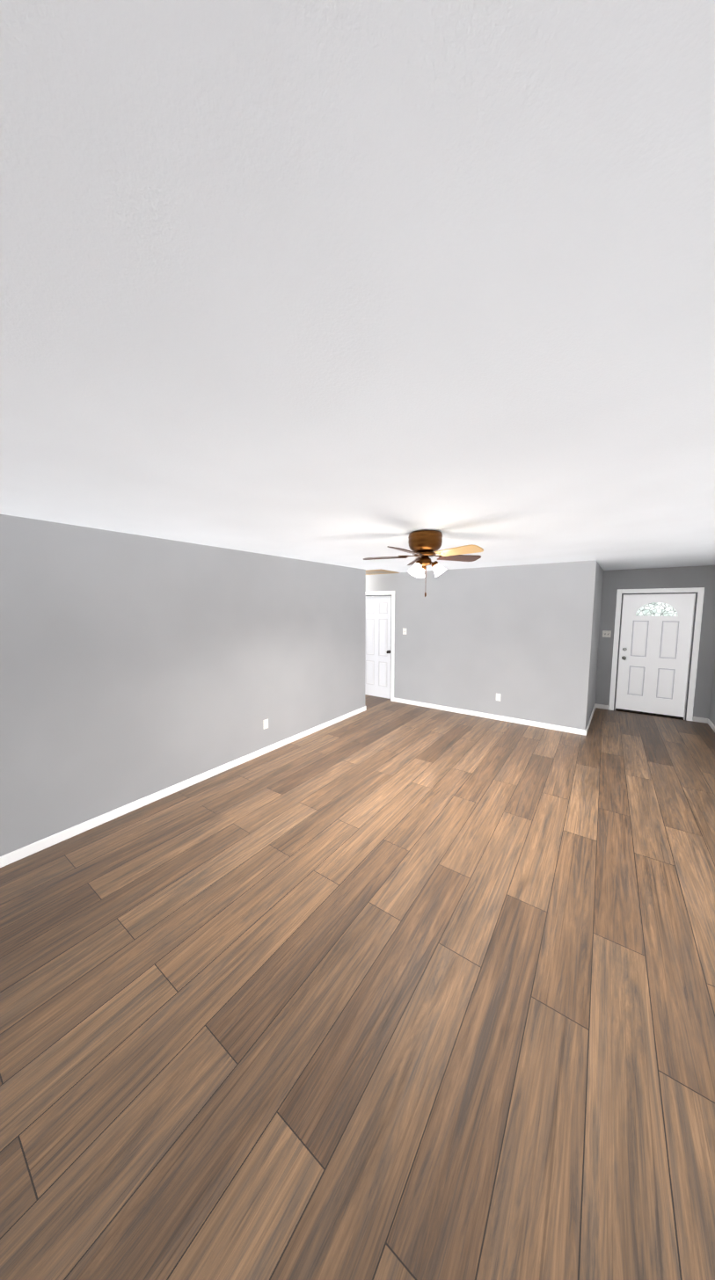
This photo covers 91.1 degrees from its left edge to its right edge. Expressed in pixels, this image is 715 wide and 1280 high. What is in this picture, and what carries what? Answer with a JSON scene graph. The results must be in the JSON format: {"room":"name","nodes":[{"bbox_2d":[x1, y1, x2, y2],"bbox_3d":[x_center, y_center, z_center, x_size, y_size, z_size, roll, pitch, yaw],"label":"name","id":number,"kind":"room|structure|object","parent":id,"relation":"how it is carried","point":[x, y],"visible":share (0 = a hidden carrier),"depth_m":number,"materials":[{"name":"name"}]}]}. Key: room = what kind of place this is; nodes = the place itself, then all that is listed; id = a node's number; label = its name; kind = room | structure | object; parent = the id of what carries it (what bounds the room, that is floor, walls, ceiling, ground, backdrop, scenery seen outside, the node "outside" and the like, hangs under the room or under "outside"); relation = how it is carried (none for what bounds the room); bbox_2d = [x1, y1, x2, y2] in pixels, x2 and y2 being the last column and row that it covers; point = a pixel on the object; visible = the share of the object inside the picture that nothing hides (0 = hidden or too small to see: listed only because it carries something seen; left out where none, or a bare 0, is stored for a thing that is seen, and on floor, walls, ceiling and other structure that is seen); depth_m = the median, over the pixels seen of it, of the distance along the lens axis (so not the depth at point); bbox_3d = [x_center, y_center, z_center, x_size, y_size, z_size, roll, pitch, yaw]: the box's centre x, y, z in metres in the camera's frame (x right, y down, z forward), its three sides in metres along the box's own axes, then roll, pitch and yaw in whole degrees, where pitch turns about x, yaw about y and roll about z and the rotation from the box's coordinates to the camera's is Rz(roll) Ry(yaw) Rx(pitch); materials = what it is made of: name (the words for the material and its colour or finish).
{"room":"empty living room","nodes":[
{"label":"empty living room","id":0,"kind":"room"},
{"bbox_2d":[0,514,365,856],"bbox_3d":[-1.649,0.253,3.651,0.120,2.440,6.020,4,7,35],"label":"wall","id":1,"kind":"structure","parent":0,"point":[134,667],"depth_m":3.17,"materials":[{"name":"grey paint"}]},
{"bbox_2d":[0,705,365,867],"bbox_3d":[-1.559,1.428,3.773,0.014,0.078,5.900,4,7,35],"label":"baseboard","id":2,"kind":"structure","parent":1,"relation":"attached to","point":[19,854],"depth_m":3.22,"materials":[{"name":"white wood"}]},
{"bbox_2d":[262,718,268,729],"bbox_3d":[-1.134,1.041,4.345,0.010,0.116,0.072,4,7,35],"label":"electrical outlet","id":3,"kind":"object","parent":1,"relation":"attached to","point":[265,723],"visible":1,"depth_m":4.34,"materials":[{"name":"white plastic"}]},
{"bbox_2d":[0,694,714,1279],"bbox_3d":[0.363,1.479,3.963,7.440,0.060,8.660,4,7,35],"label":"floor","id":4,"kind":"structure","parent":0,"point":[383,990],"depth_m":1.56,"materials":[{"name":"brown wood"}]},
{"bbox_2d":[0,0,714,572],"bbox_3d":[0.363,-1.020,3.724,7.440,0.080,8.660,4,7,35],"label":"ceiling","id":5,"kind":"structure","parent":0,"point":[350,283],"depth_m":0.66,"materials":[{"name":"white paint"}]},
{"bbox_2d":[365,569,399,574],"bbox_3d":[0.199,-1.228,6.404,0.930,0.016,0.620,4,7,35],"label":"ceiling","id":6,"kind":"structure","parent":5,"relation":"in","point":[375,571],"depth_m":6.27,"materials":[{"name":"beige paint"}]},
{"bbox_2d":[363,530,483,596],"bbox_3d":[0.552,-0.636,2.970,1.049,0.541,1.002,4,7,35],"label":"fan","id":7,"kind":"object","parent":5,"relation":"hanging from","point":[425,545],"visible":1,"depth_m":2.91,"materials":[{"name":"brown wood"}]},
{"bbox_2d":[365,560,596,734],"bbox_3d":[1.079,-0.015,6.449,5.350,2.440,0.120,4,7,35],"label":"wall","id":8,"kind":"structure","parent":0,"point":[518,638],"depth_m":5.55,"materials":[{"name":"grey paint"}]},
{"bbox_2d":[364,596,391,698],"bbox_3d":[0.362,0.141,6.976,0.746,2.006,0.109,4,7,35],"label":"hall door","id":9,"kind":"structure","parent":8,"relation":"in","point":[377,669],"depth_m":6.97,"materials":[{"name":"white wood"}]},
{"bbox_2d":[365,590,394,701],"bbox_3d":[0.360,0.102,6.960,0.920,2.110,0.138,4,7,35],"label":"door frame","id":10,"kind":"structure","parent":8,"relation":"attached to","point":[386,592],"depth_m":6.68,"materials":[{"name":"white wood"}]},
{"bbox_2d":[393,697,585,734],"bbox_3d":[1.965,1.229,5.856,3.085,0.078,0.014,4,7,35],"label":"baseboard","id":11,"kind":"structure","parent":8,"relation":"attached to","point":[575,730],"depth_m":5.65,"materials":[{"name":"white wood"}]},
{"bbox_2d":[495,693,500,701],"bbox_3d":[2.254,0.918,5.624,0.072,0.116,0.010,4,7,35],"label":"electrical outlet","id":12,"kind":"object","parent":8,"relation":"attached to","point":[498,696],"visible":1,"depth_m":5.62,"materials":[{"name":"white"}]},
{"bbox_2d":[585,561,603,728],"bbox_3d":[3.740,0.064,5.625,0.190,2.440,1.600,4,7,35],"label":"wall","id":13,"kind":"structure","parent":0,"point":[595,630],"depth_m":5.48,"materials":[{"name":"grey paint"}]},
{"bbox_2d":[584,703,595,735],"bbox_3d":[3.756,1.249,5.644,0.083,0.078,1.734,4,7,35],"label":"baseboard","id":14,"kind":"structure","parent":13,"relation":"attached to","point":[590,719],"depth_m":5.47,"materials":[{"name":"white wood"}]},
{"bbox_2d":[594,565,714,723],"bbox_3d":[4.869,0.040,5.879,1.600,2.440,0.120,4,7,35],"label":"wall","id":15,"kind":"structure","parent":0,"point":[687,577],"depth_m":5.62,"materials":[{"name":"grey paint"}]},
{"bbox_2d":[595,703,608,709],"bbox_3d":[4.364,1.190,6.265,0.191,0.078,0.014,4,7,35],"label":"baseboard","id":16,"kind":"structure","parent":15,"relation":"attached to","point":[601,706],"depth_m":6.26,"materials":[{"name":"white wood"}]},
{"bbox_2d":[602,630,610,637],"bbox_3d":[4.359,-0.106,6.142,0.120,0.116,0.018,4,7,35],"label":"light switch","id":17,"kind":"object","parent":15,"relation":"attached to","point":[606,633],"visible":1,"depth_m":6.14,"materials":[{"name":"white plastic"}]},
{"bbox_2d":[615,709,683,719],"bbox_3d":[4.929,1.252,5.958,0.904,0.012,0.110,4,7,35],"label":"sill","id":18,"kind":"structure","parent":15,"relation":"attached to","point":[649,714],"depth_m":5.91,"materials":[{"name":"brown metal"}]},
{"bbox_2d":[615,594,694,718],"bbox_3d":[4.908,0.250,5.825,0.906,2.004,0.119,4,7,35],"label":"front door","id":19,"kind":"structure","parent":15,"relation":"in","point":[654,649],"depth_m":5.82,"materials":[{"name":"white paint"},{"name":"glass"}]},
{"bbox_2d":[608,587,704,720],"bbox_3d":[4.921,0.209,5.847,1.080,2.110,0.138,4,7,35],"label":"door frame","id":20,"kind":"structure","parent":15,"relation":"attached to","point":[695,649],"depth_m":5.60,"materials":[{"name":"white wood"}]},
{"bbox_2d":[691,716,707,723],"bbox_3d":[5.402,1.259,5.534,0.171,0.078,0.014,4,7,35],"label":"baseboard","id":21,"kind":"structure","parent":15,"relation":"attached to","point":[700,719],"depth_m":5.53,"materials":[{"name":"white wood"}]},
{"bbox_2d":[708,661,714,725],"bbox_3d":[5.063,0.153,4.693,0.120,2.440,1.840,4,7,36],"label":"wall","id":22,"kind":"structure","parent":0,"point":[711,717],"depth_m":5.34,"materials":[{"name":"grey paint"}]},
{"bbox_3d":[2.449,0.493,1.145,0.120,2.440,7.000,4,7,36],"label":"wall","id":23,"kind":"structure","parent":0,"visible":0},
{"bbox_2d":[707,718,714,732],"bbox_3d":[2.988,1.588,2.102,0.014,0.078,8.406,4,7,36],"label":"baseboard","id":24,"kind":"structure","parent":23,"relation":"attached to","point":[710,724],"depth_m":5.27,"materials":[{"name":"white wood"}]}
]}

